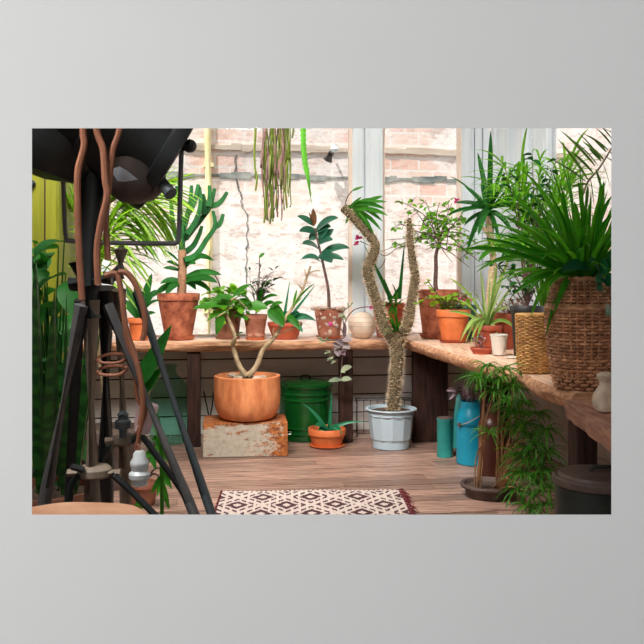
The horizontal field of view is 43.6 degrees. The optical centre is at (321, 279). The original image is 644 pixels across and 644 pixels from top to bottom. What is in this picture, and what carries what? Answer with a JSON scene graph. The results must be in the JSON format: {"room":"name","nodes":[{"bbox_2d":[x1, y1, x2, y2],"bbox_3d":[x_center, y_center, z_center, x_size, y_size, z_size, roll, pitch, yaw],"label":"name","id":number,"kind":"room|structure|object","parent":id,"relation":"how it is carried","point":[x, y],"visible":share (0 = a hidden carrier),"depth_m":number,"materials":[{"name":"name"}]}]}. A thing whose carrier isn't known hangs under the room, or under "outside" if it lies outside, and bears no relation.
{"room":"greenhouse","nodes":[
{"label":"greenhouse","id":0,"kind":"room"},
{"bbox_2d":[157,293,199,336],"bbox_3d":[-1.066,0.266,5.979,0.314,0.335,0.314,0,0,0],"label":"pot","id":1,"kind":"object","parent":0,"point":[176,309],"depth_m":5.87,"materials":[{"name":"ceramic"}]},
{"bbox_2d":[81,349,479,435],"bbox_3d":[-0.514,0.845,6.404,3.800,0.730,0.100,0,0,-8],"label":"wall","id":2,"kind":"structure","parent":0,"point":[370,367],"depth_m":6.38,"materials":[{"name":"brown wood"}]},
{"bbox_2d":[101,213,109,284],"bbox_3d":[-1.734,-0.495,6.234,0.194,1.870,0.120,0,0,-8],"label":"trim","id":3,"kind":"structure","parent":2,"relation":"attached to","point":[104,262],"depth_m":6.18,"materials":[{"name":"white paint"}]},
{"bbox_2d":[110,128,351,336],"bbox_3d":[-0.698,-0.483,6.380,1.899,1.854,0.045,0,0,-8],"label":"window","id":4,"kind":"structure","parent":2,"relation":"in","point":[349,129],"depth_m":6.49,"materials":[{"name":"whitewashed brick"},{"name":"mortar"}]},
{"bbox_2d":[352,128,382,334],"bbox_3d":[0.361,-0.495,6.537,0.242,1.870,0.132,0,0,-8],"label":"trim","id":5,"kind":"structure","parent":2,"relation":"attached to","point":[367,143],"depth_m":6.49,"materials":[{"name":"white paint"}]},
{"bbox_2d":[383,128,460,333],"bbox_3d":[0.813,-0.483,6.603,0.670,1.854,0.045,0,0,-8],"label":"window","id":6,"kind":"structure","parent":2,"relation":"in","point":[458,130],"depth_m":6.63,"materials":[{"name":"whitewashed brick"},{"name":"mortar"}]},
{"bbox_2d":[461,128,489,313],"bbox_3d":[1.260,-0.495,6.672,0.235,1.870,0.128,0,0,-8],"label":"trim","id":7,"kind":"structure","parent":2,"relation":"attached to","point":[473,140],"depth_m":6.62,"materials":[{"name":"white paint"}]},
{"bbox_2d":[0,0,643,643],"bbox_3d":[0.000,-0.490,1.530,6.000,3.400,0.060,0,0,0],"label":"wall","id":8,"kind":"structure","parent":0,"point":[65,579],"depth_m":1.50,"materials":[{"name":"grey paint"}]},
{"bbox_2d":[114,430,565,514],"bbox_3d":[-0.160,1.225,4.005,3.837,0.030,4.831,0,0,-8],"label":"floor","id":9,"kind":"structure","parent":0,"point":[432,482],"depth_m":5.01,"materials":[{"name":"brown wood"}]},
{"bbox_2d":[32,175,75,466],"bbox_3d":[-1.750,0.230,4.727,0.520,1.960,0.446,0,0,0],"label":"tall cabinet","id":10,"kind":"object","parent":9,"relation":"on","point":[47,224],"visible":0.08,"depth_m":4.53,"materials":[{"name":"yellow paint"}]},
{"bbox_2d":[32,239,86,485],"bbox_3d":[-1.293,0.479,3.798,0.500,1.463,0.886,0,0,-13],"label":"philodendron","id":11,"kind":"object","parent":9,"relation":"on","point":[43,259],"visible":0.16,"depth_m":3.71,"materials":[{"name":"plant"}]},
{"bbox_2d":[32,259,99,506],"bbox_3d":[-1.101,0.553,3.309,0.418,1.313,0.439,0,0,41],"label":"potted snake plant","id":12,"kind":"object","parent":9,"relation":"on","point":[45,407],"visible":0.27,"depth_m":3.19,"materials":[{"name":"green plant"}]},
{"bbox_2d":[32,502,147,514],"bbox_3d":[-0.628,0.903,1.973,0.421,0.614,0.418,0,0,0],"label":"stool","id":13,"kind":"object","parent":9,"relation":"on","point":[65,508],"visible":0.18,"depth_m":2.10,"materials":[{"name":"wood"}]},
{"bbox_2d":[32,128,216,514],"bbox_3d":[-0.549,0.219,2.566,0.904,1.983,0.785,0,0,0],"label":"spotlight","id":14,"kind":"object","parent":9,"relation":"on","point":[130,165],"visible":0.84,"depth_m":2.38,"materials":[{"name":"black metal"}]},
{"bbox_2d":[111,156,165,203],"bbox_3d":[-0.555,-0.296,2.390,0.182,0.142,0.180,0,0,0],"label":"hood","id":15,"kind":"object","parent":14,"relation":"attached to","point":[146,181],"depth_m":2.31,"materials":[{"name":"black metal"}]},
{"bbox_2d":[129,443,149,486],"bbox_3d":[-0.528,0.534,2.330,0.062,0.124,0.062,0,0,0],"label":"insulator","id":16,"kind":"object","parent":14,"relation":"hanging from","point":[139,476],"visible":1,"depth_m":2.31,"materials":[{"name":"white ceramic"}]},
{"bbox_2d":[134,403,157,434],"bbox_3d":[-0.547,0.423,2.466,0.073,0.114,0.136,0,0,0],"label":"paper bag","id":17,"kind":"object","parent":14,"relation":"hanging from","point":[148,423],"visible":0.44,"depth_m":2.48,"materials":[{"name":"paper"}]},
{"bbox_2d":[66,165,199,490],"bbox_3d":[-1.246,0.260,4.666,1.215,1.901,0.538,0,0,17],"label":"palm","id":18,"kind":"object","parent":9,"relation":"on","point":[121,221],"visible":0.44,"depth_m":4.55,"materials":[{"name":"plant"}]},
{"bbox_2d":[131,427,171,508],"bbox_3d":[-0.925,1.000,4.288,0.170,0.470,0.323,0,0,-36],"label":"leaf plant","id":19,"kind":"object","parent":9,"relation":"on","point":[148,492],"visible":0.44,"depth_m":4.28,"materials":[{"name":"plant"}]},
{"bbox_2d":[140,324,171,514],"bbox_3d":[-0.726,0.702,3.618,0.178,1.016,0.150,0,0,29],"label":"leaf plant","id":20,"kind":"object","parent":9,"relation":"on","point":[149,364],"visible":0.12,"depth_m":3.58,"materials":[{"name":"green plant"}]},
{"bbox_2d":[203,390,213,414],"bbox_3d":[-0.869,1.024,6.174,0.090,0.362,0.048,0,0,-17],"label":"wire","id":21,"kind":"object","parent":9,"relation":"on","point":[203,390],"visible":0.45,"depth_m":6.18,"materials":[{"name":"black metal"}]},
{"bbox_2d":[83,335,390,446],"bbox_3d":[-0.903,0.826,6.025,2.900,0.768,0.526,0,0,-8],"label":"wooden bench","id":22,"kind":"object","parent":9,"relation":"on","point":[194,347],"depth_m":5.86,"materials":[{"name":"brown wood"}]},
{"bbox_2d":[126,274,158,340],"bbox_3d":[-1.325,0.195,5.919,0.304,0.494,0.170,0,0,20],"label":"potted leafy plant","id":23,"kind":"object","parent":22,"relation":"on","point":[135,322],"visible":0.56,"depth_m":5.91,"materials":[{"name":"green plant"}]},
{"bbox_2d":[153,184,227,340],"bbox_3d":[-0.981,-0.133,5.979,0.574,1.150,0.314,0,0,0],"label":"cactus","id":24,"kind":"object","parent":22,"relation":"on","point":[176,309],"visible":0.89,"depth_m":5.92,"materials":[{"name":"plant"}]},
{"bbox_2d":[198,275,262,339],"bbox_3d":[-0.673,0.186,5.985,0.512,0.512,0.385,0,0,-24],"label":"geranium","id":25,"kind":"object","parent":22,"relation":"on","point":[236,312],"visible":0.44,"depth_m":5.97,"materials":[{"name":"terracotta"},{"name":"green leaf"},{"name":"soil"}]},
{"bbox_2d":[214,309,240,336],"bbox_3d":[-0.708,0.324,6.062,0.216,0.220,0.216,0,0,0],"label":"pot","id":26,"kind":"object","parent":25,"relation":"on","point":[225,331],"depth_m":5.98,"materials":[{"name":"brown ceramic"}]},
{"bbox_2d":[239,253,282,339],"bbox_3d":[-0.442,0.120,6.003,0.301,0.645,0.245,0,0,15],"label":"bush","id":27,"kind":"object","parent":22,"relation":"on","point":[255,325],"visible":0.92,"depth_m":5.95,"materials":[{"name":"plant"}]},
{"bbox_2d":[244,314,266,337],"bbox_3d":[-0.495,0.344,5.993,0.176,0.178,0.176,0,0,0],"label":"pot","id":28,"kind":"object","parent":27,"relation":"on","point":[255,326],"depth_m":5.93,"materials":[{"name":"ceramic"}]},
{"bbox_2d":[267,281,315,339],"bbox_3d":[-0.228,0.217,6.065,0.366,0.450,0.264,0,0,0],"label":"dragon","id":29,"kind":"object","parent":22,"relation":"on","point":[293,333],"visible":0.56,"depth_m":6.00,"materials":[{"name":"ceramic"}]},
{"bbox_2d":[267,322,301,339],"bbox_3d":[-0.279,0.380,6.065,0.264,0.125,0.264,0,0,0],"label":"pot","id":30,"kind":"object","parent":29,"relation":"on","point":[293,333],"depth_m":5.97,"materials":[{"name":"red ceramic"}]},
{"bbox_2d":[298,209,349,338],"bbox_3d":[0.011,-0.052,6.115,0.404,0.989,0.258,0,0,0],"label":"rubber plant","id":31,"kind":"object","parent":22,"relation":"on","point":[324,315],"visible":0.94,"depth_m":6.08,"materials":[{"name":"green plant"}]},
{"bbox_2d":[318,302,373,381],"bbox_3d":[0.179,0.448,5.842,0.430,0.578,0.124,0,0,0],"label":"plant","id":32,"kind":"object","parent":22,"relation":"on","point":[338,351],"visible":1,"depth_m":5.82,"materials":[{"name":"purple plant"}]},
{"bbox_2d":[349,312,375,338],"bbox_3d":[0.308,0.343,6.129,0.211,0.200,0.216,0,0,0],"label":"ball","id":33,"kind":"object","parent":22,"relation":"on","point":[361,324],"visible":0.98,"depth_m":6.06,"materials":[{"name":"beige ceramic"}]},
{"bbox_2d":[364,241,405,336],"bbox_3d":[0.488,0.058,6.228,0.337,0.769,0.379,0,0,0],"label":"potted snake plant","id":34,"kind":"object","parent":22,"relation":"on","point":[390,306],"visible":0.63,"depth_m":6.24,"materials":[{"name":"green plant"}]},
{"bbox_2d":[203,414,290,457],"bbox_3d":[-0.525,1.092,5.662,0.609,0.236,0.335,0,0,-6],"label":"chest","id":35,"kind":"object","parent":9,"relation":"on","point":[222,438],"visible":0.98,"depth_m":5.50,"materials":[{"name":"beige paint"}]},
{"bbox_2d":[193,266,319,421],"bbox_3d":[-0.447,0.436,5.655,0.867,1.072,0.466,0,0,0],"label":"potted plant","id":36,"kind":"object","parent":35,"relation":"on","point":[252,395],"visible":1,"depth_m":5.50,"materials":[{"name":"ceramic"}]},
{"bbox_2d":[214,371,279,421],"bbox_3d":[-0.525,0.820,5.655,0.466,0.305,0.466,0,0,0],"label":"pot","id":37,"kind":"object","parent":36,"relation":"on","point":[247,396],"depth_m":5.47,"materials":[{"name":"ceramic"}]},
{"bbox_2d":[279,374,332,442],"bbox_3d":[-0.127,0.968,6.188,0.429,0.484,0.428,0,0,0],"label":"bin","id":38,"kind":"object","parent":9,"relation":"on","point":[315,393],"visible":0.77,"depth_m":6.01,"materials":[{"name":"green metal"}]},
{"bbox_2d":[215,488,418,514],"bbox_3d":[-0.034,1.198,4.207,1.091,0.021,0.814,0,0,0],"label":"rug","id":39,"kind":"object","parent":9,"relation":"on","point":[284,502],"visible":0.6,"depth_m":4.33,"materials":[{"name":"beige fabric"}]},
{"bbox_2d":[302,393,363,448],"bbox_3d":[0.081,1.004,5.837,0.386,0.412,0.277,0,0,35],"label":"aloe","id":40,"kind":"object","parent":9,"relation":"on","point":[329,435],"visible":1,"depth_m":5.79,"materials":[{"name":"ceramic"}]},
{"bbox_2d":[308,424,345,447],"bbox_3d":[0.036,1.139,5.870,0.276,0.125,0.276,0,0,0],"label":"pot","id":41,"kind":"object","parent":40,"relation":"on","point":[331,435],"depth_m":5.78,"materials":[{"name":"ceramic"}]},
{"bbox_2d":[338,186,422,450],"bbox_3d":[0.424,0.266,5.824,0.621,1.887,0.380,0,0,0],"label":"potted cactus","id":42,"kind":"object","parent":9,"relation":"on","point":[391,423],"visible":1,"depth_m":5.80,"materials":[{"name":"green plant"}]},
{"bbox_2d":[365,404,416,450],"bbox_3d":[0.500,1.068,5.830,0.374,0.284,0.374,0,0,0],"label":"pot","id":43,"kind":"object","parent":42,"relation":"on","point":[390,426],"depth_m":5.71,"materials":[{"name":"white ceramic"}]},
{"bbox_2d":[355,397,411,436],"bbox_3d":[0.510,1.061,6.250,0.519,0.290,0.112,0,0,0],"label":"wire rack","id":44,"kind":"object","parent":9,"relation":"on","point":[357,399],"visible":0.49,"depth_m":6.20,"materials":[{"name":"black metal"}]},
{"bbox_2d":[437,393,460,457],"bbox_3d":[0.871,0.995,5.520,0.169,0.430,0.114,0,0,0],"label":"tin","id":45,"kind":"object","parent":9,"relation":"on","point":[446,429],"visible":0.94,"depth_m":5.48,"materials":[{"name":"paint"}]},
{"bbox_2d":[456,399,479,466],"bbox_3d":[0.988,1.004,5.303,0.212,0.412,0.240,0,0,0],"label":"milk can","id":46,"kind":"object","parent":9,"relation":"on","point":[468,415],"visible":0.68,"depth_m":5.24,"materials":[{"name":"blue metal"}]},
{"bbox_2d":[446,379,477,401],"bbox_3d":[0.920,0.772,5.301,0.213,0.238,0.048,0,0,0],"label":"striped purple cutting","id":47,"kind":"object","parent":46,"relation":"in","point":[452,390],"visible":0.87,"depth_m":5.30,"materials":[{"name":"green plant"}]},
{"bbox_2d":[478,403,507,477],"bbox_3d":[1.032,0.980,4.860,0.176,0.460,0.176,0,0,0],"label":"jug","id":48,"kind":"object","parent":9,"relation":"on","point":[489,464],"visible":0.51,"depth_m":4.79,"materials":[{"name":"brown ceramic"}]},
{"bbox_2d":[403,335,594,463],"bbox_3d":[1.174,0.826,4.900,0.891,0.768,3.350,0,0,-8],"label":"wooden bench","id":49,"kind":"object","parent":9,"relation":"on","point":[431,358],"depth_m":5.63,"materials":[{"name":"brown wood"}]},
{"bbox_2d":[353,198,481,338],"bbox_3d":[0.776,-0.107,6.121,1.028,1.096,0.464,0,0,13],"label":"bougainvillea","id":50,"kind":"object","parent":49,"relation":"on","point":[430,328],"visible":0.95,"depth_m":6.08,"materials":[{"name":"plant"}]},
{"bbox_2d":[417,289,459,334],"bbox_3d":[0.886,0.253,6.150,0.326,0.360,0.326,0,0,0],"label":"pot","id":51,"kind":"object","parent":50,"relation":"on","point":[429,321],"depth_m":6.04,"materials":[{"name":"ceramic"}]},
{"bbox_2d":[414,279,475,342],"bbox_3d":[0.864,0.216,5.712,0.445,0.450,0.259,0,0,0],"label":"potted pelargonium","id":52,"kind":"object","parent":49,"relation":"on","point":[452,325],"visible":0.88,"depth_m":5.65,"materials":[{"name":"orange ceramic"}]},
{"bbox_2d":[436,309,470,339],"bbox_3d":[0.934,0.320,5.720,0.244,0.225,0.244,0,0,0],"label":"pot","id":53,"kind":"object","parent":52,"relation":"on","point":[452,325],"depth_m":5.63,"materials":[{"name":"ceramic"}]},
{"bbox_2d":[454,295,476,339],"bbox_3d":[1.079,0.276,5.999,0.183,0.331,0.177,0,0,-29],"label":"potted cyclamen","id":54,"kind":"object","parent":49,"relation":"on","point":[472,305],"visible":0.32,"depth_m":5.94,"materials":[{"name":"green plant"}]},
{"bbox_2d":[470,333,491,354],"bbox_3d":[0.966,0.382,4.860,0.144,0.129,0.144,0,0,0],"label":"seedling","id":55,"kind":"object","parent":49,"relation":"on","point":[481,350],"visible":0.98,"depth_m":4.83,"materials":[{"name":"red ceramic"}]},
{"bbox_2d":[449,262,517,346],"bbox_3d":[1.011,0.132,5.083,0.394,0.618,0.258,0,0,-27],"label":"spider plant","id":56,"kind":"object","parent":49,"relation":"on","point":[486,325],"visible":0.83,"depth_m":5.09,"materials":[{"name":"green plant"}]},
{"bbox_2d":[448,130,521,319],"bbox_3d":[1.163,-0.292,5.560,0.626,1.467,0.367,0,0,0],"label":"dracaena","id":57,"kind":"object","parent":49,"relation":"on","point":[487,214],"visible":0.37,"depth_m":5.59,"materials":[{"name":"green plant"}]},
{"bbox_2d":[490,334,507,354],"bbox_3d":[1.042,0.380,4.740,0.106,0.122,0.106,0,0,0],"label":"cup","id":58,"kind":"object","parent":49,"relation":"on","point":[498,341],"visible":1,"depth_m":4.70,"materials":[{"name":"ceramic"}]},
{"bbox_2d":[494,297,523,348],"bbox_3d":[1.225,0.277,5.248,0.240,0.328,0.224,0,0,-17],"label":"dry shrub","id":59,"kind":"object","parent":49,"relation":"on","point":[505,314],"visible":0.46,"depth_m":5.17,"materials":[{"name":"green plant"}]},
{"bbox_2d":[494,312,512,348],"bbox_3d":[1.233,0.329,5.250,0.224,0.225,0.224,0,0,0],"label":"pot","id":60,"kind":"object","parent":59,"relation":"on","point":[507,329],"depth_m":5.16,"materials":[{"name":"red ceramic"}]},
{"bbox_2d":[485,153,560,355],"bbox_3d":[1.185,-0.150,4.726,0.384,1.183,0.280,0,0,40],"label":"fig","id":61,"kind":"object","parent":49,"relation":"on","point":[525,307],"visible":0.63,"depth_m":4.69,"materials":[{"name":"green plant"}]},
{"bbox_2d":[510,305,543,355],"bbox_3d":[1.197,0.296,4.700,0.196,0.290,0.196,0,0,0],"label":"pot","id":62,"kind":"object","parent":61,"relation":"on","point":[514,309],"depth_m":4.65,"materials":[{"name":"black plastic"}]},
{"bbox_2d":[458,128,607,312],"bbox_3d":[1.263,-0.257,4.853,1.045,1.396,0.837,0,0,-34],"label":"palm","id":63,"kind":"object","parent":49,"relation":"on","point":[521,166],"visible":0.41,"depth_m":4.82,"materials":[{"name":"plant"}]},
{"bbox_2d":[515,313,550,373],"bbox_3d":[1.017,0.300,3.860,0.182,0.282,0.182,0,0,-14],"label":"woven basket","id":64,"kind":"object","parent":49,"relation":"on","point":[531,351],"visible":0.75,"depth_m":3.79,"materials":[{"name":"wicker"}]},
{"bbox_2d":[464,165,610,390],"bbox_3d":[1.063,-0.011,3.295,0.854,0.906,0.987,0,0,25],"label":"potted plant","id":65,"kind":"object","parent":49,"relation":"on","point":[577,318],"visible":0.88,"depth_m":3.20,"materials":[{"name":"green plant"}]},
{"bbox_2d":[553,128,610,219],"bbox_3d":[1.446,-0.268,3.659,1.012,1.418,0.438,0,0,-14],"label":"palm","id":66,"kind":"object","parent":49,"relation":"on","point":[595,152],"visible":0.32,"depth_m":3.50,"materials":[{"name":"green leaf"},{"name":"green plant stems"}]},
{"bbox_2d":[455,360,567,514],"bbox_3d":[0.912,0.800,4.159,0.565,0.821,1.022,0,0,0],"label":"potted plant","id":67,"kind":"object","parent":9,"relation":"on","point":[500,488],"visible":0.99,"depth_m":3.88,"materials":[{"name":"plant"}]},
{"bbox_2d":[552,464,610,514],"bbox_3d":[0.975,0.929,2.850,0.309,0.561,0.309,0,0,0],"label":"bin","id":68,"kind":"object","parent":9,"relation":"on","point":[580,489],"visible":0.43,"depth_m":2.76,"materials":[{"name":"paint"}]},
{"bbox_2d":[565,399,610,465],"bbox_3d":[1.274,0.836,2.624,0.842,0.747,1.251,0,0,0],"label":"bench","id":69,"kind":"object","parent":9,"relation":"on","point":[587,426],"visible":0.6,"depth_m":3.02,"materials":[{"name":"brown wood"}]},
{"bbox_2d":[591,372,610,411],"bbox_3d":[1.002,0.393,2.841,0.098,0.137,0.085,0,0,0],"label":"vase","id":70,"kind":"object","parent":69,"relation":"on","point":[601,398],"visible":0.73,"depth_m":2.82,"materials":[{"name":"beige ceramic"}]},
{"bbox_2d":[470,346,491,354],"bbox_3d":[0.966,0.426,4.860,0.144,0.040,0.144,0,0,0],"label":"pot","id":71,"kind":"object","parent":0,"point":[481,350],"depth_m":4.81,"materials":[{"name":"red ceramic"}]},
{"bbox_2d":[460,477,513,500],"bbox_3d":[0.930,1.175,4.520,0.308,0.070,0.308,0,0,0],"label":"tray","id":72,"kind":"object","parent":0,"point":[486,490],"depth_m":4.43,"materials":[{"name":"ceramic"}]},
{"bbox_2d":[511,387,610,465],"bbox_3d":[1.783,0.840,4.206,0.098,0.740,5.120,0,0,-8],"label":"wall","id":73,"kind":"structure","parent":0,"point":[603,455],"depth_m":5.39,"materials":[{"name":"brown wood"}]},
{"bbox_2d":[491,128,513,312],"bbox_3d":[1.464,-0.495,6.383,0.132,1.870,0.412,0,0,-8],"label":"trim","id":74,"kind":"structure","parent":73,"relation":"attached to","point":[502,138],"depth_m":6.30,"materials":[{"name":"white paint"}]},
{"bbox_2d":[514,128,532,304],"bbox_3d":[1.527,-0.495,6.069,0.100,1.870,0.166,0,0,-8],"label":"trim","id":75,"kind":"structure","parent":73,"relation":"attached to","point":[518,132],"depth_m":6.06,"materials":[{"name":"white paint"}]},
{"bbox_2d":[524,128,533,304],"bbox_3d":[1.537,-0.486,5.884,0.045,1.848,0.203,0,0,-8],"label":"window","id":76,"kind":"structure","parent":73,"relation":"in","point":[527,149],"depth_m":5.95,"materials":[{"name":"white paint"}]},
{"bbox_2d":[534,128,555,305],"bbox_3d":[1.580,-0.495,5.709,0.100,1.870,0.156,0,0,-8],"label":"trim","id":77,"kind":"structure","parent":73,"relation":"attached to","point":[538,132],"depth_m":5.66,"materials":[{"name":"white paint"}]},
{"bbox_2d":[544,128,551,292],"bbox_3d":[1.658,-0.486,5.061,0.045,1.848,1.148,0,0,-8],"label":"window","id":78,"kind":"structure","parent":73,"relation":"in","point":[547,131],"depth_m":5.60,"materials":[{"name":"white paint"}]},
{"bbox_3d":[0.000,-2.240,1.831,6.200,0.100,9.962,0,0,0],"label":"ceiling","id":79,"kind":"structure","parent":0,"visible":0},
{"bbox_2d":[253,128,294,223],"bbox_3d":[-0.288,-1.268,5.076,0.266,1.843,0.274,0,0,6],"label":"hanging rhipsalis","id":80,"kind":"object","parent":79,"relation":"hanging from","point":[272,166],"visible":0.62,"depth_m":4.99,"materials":[{"name":"plant"}]},
{"bbox_2d":[300,128,311,202],"bbox_3d":[-0.127,-1.334,5.095,0.190,1.712,0.200,0,0,0],"label":"cactus","id":81,"kind":"object","parent":79,"relation":"hanging from","point":[302,130],"visible":0.27,"depth_m":5.00,"materials":[{"name":"plant"}]},
{"label":"outside","id":82,"kind":"structure","parent":0,"visible":0},
{"bbox_2d":[115,128,583,334],"bbox_3d":[-2.095,-0.190,8.041,10.450,3.400,0.300,0,0,-8],"label":"wall","id":83,"kind":"structure","parent":82,"point":[281,242],"depth_m":8.17,"materials":[{"name":"brick"}]},
{"bbox_2d":[203,128,213,333],"bbox_3d":[-1.126,-0.165,7.986,0.100,3.351,0.092,0,0,-8],"label":"drain pipe","id":84,"kind":"object","parent":83,"relation":"attached to","point":[207,164],"visible":0.54,"depth_m":7.95,"materials":[{"name":"beige metal"}]},
{"bbox_2d":[234,155,248,333],"bbox_3d":[-0.807,-0.352,8.076,0.153,1.810,0.024,0,0,-8],"label":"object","id":85,"kind":"structure","parent":83,"relation":"attached to","point":[238,187],"depth_m":8.07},
{"bbox_2d":[112,334,418,337],"bbox_3d":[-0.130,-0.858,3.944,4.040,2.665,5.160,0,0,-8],"label":"trim","id":86,"kind":"structure","parent":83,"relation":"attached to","point":[349,334],"depth_m":6.44,"materials":[{"name":"white paint"}]},
{"bbox_2d":[166,171,455,182],"bbox_3d":[-0.054,-1.041,8.195,5.333,0.082,0.032,0,0,-8],"label":"trim","id":87,"kind":"structure","parent":83,"relation":"attached to","point":[240,175],"depth_m":8.18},
{"bbox_2d":[323,144,338,162],"bbox_3d":[0.109,-1.262,8.056,0.161,0.186,0.163,0,0,43],"label":"insulator","id":88,"kind":"object","parent":83,"relation":"attached to","point":[334,148],"visible":1,"depth_m":8.02,"materials":[{"name":"white ceramic"}]},
{"bbox_2d":[196,143,579,159],"bbox_3d":[-1.750,-1.327,7.933,9.100,0.084,0.054,0,0,-8],"label":"trim","id":89,"kind":"structure","parent":83,"relation":"attached to","point":[200,146],"depth_m":8.18,"materials":[{"name":"wood"}]},
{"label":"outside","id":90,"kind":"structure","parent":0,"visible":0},
{"bbox_2d":[584,128,610,272],"bbox_3d":[3.617,-0.165,4.098,0.300,3.350,9.170,0,0,-8],"label":"wall","id":91,"kind":"structure","parent":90,"point":[593,132],"depth_m":8.29,"materials":[{"name":"brick"}]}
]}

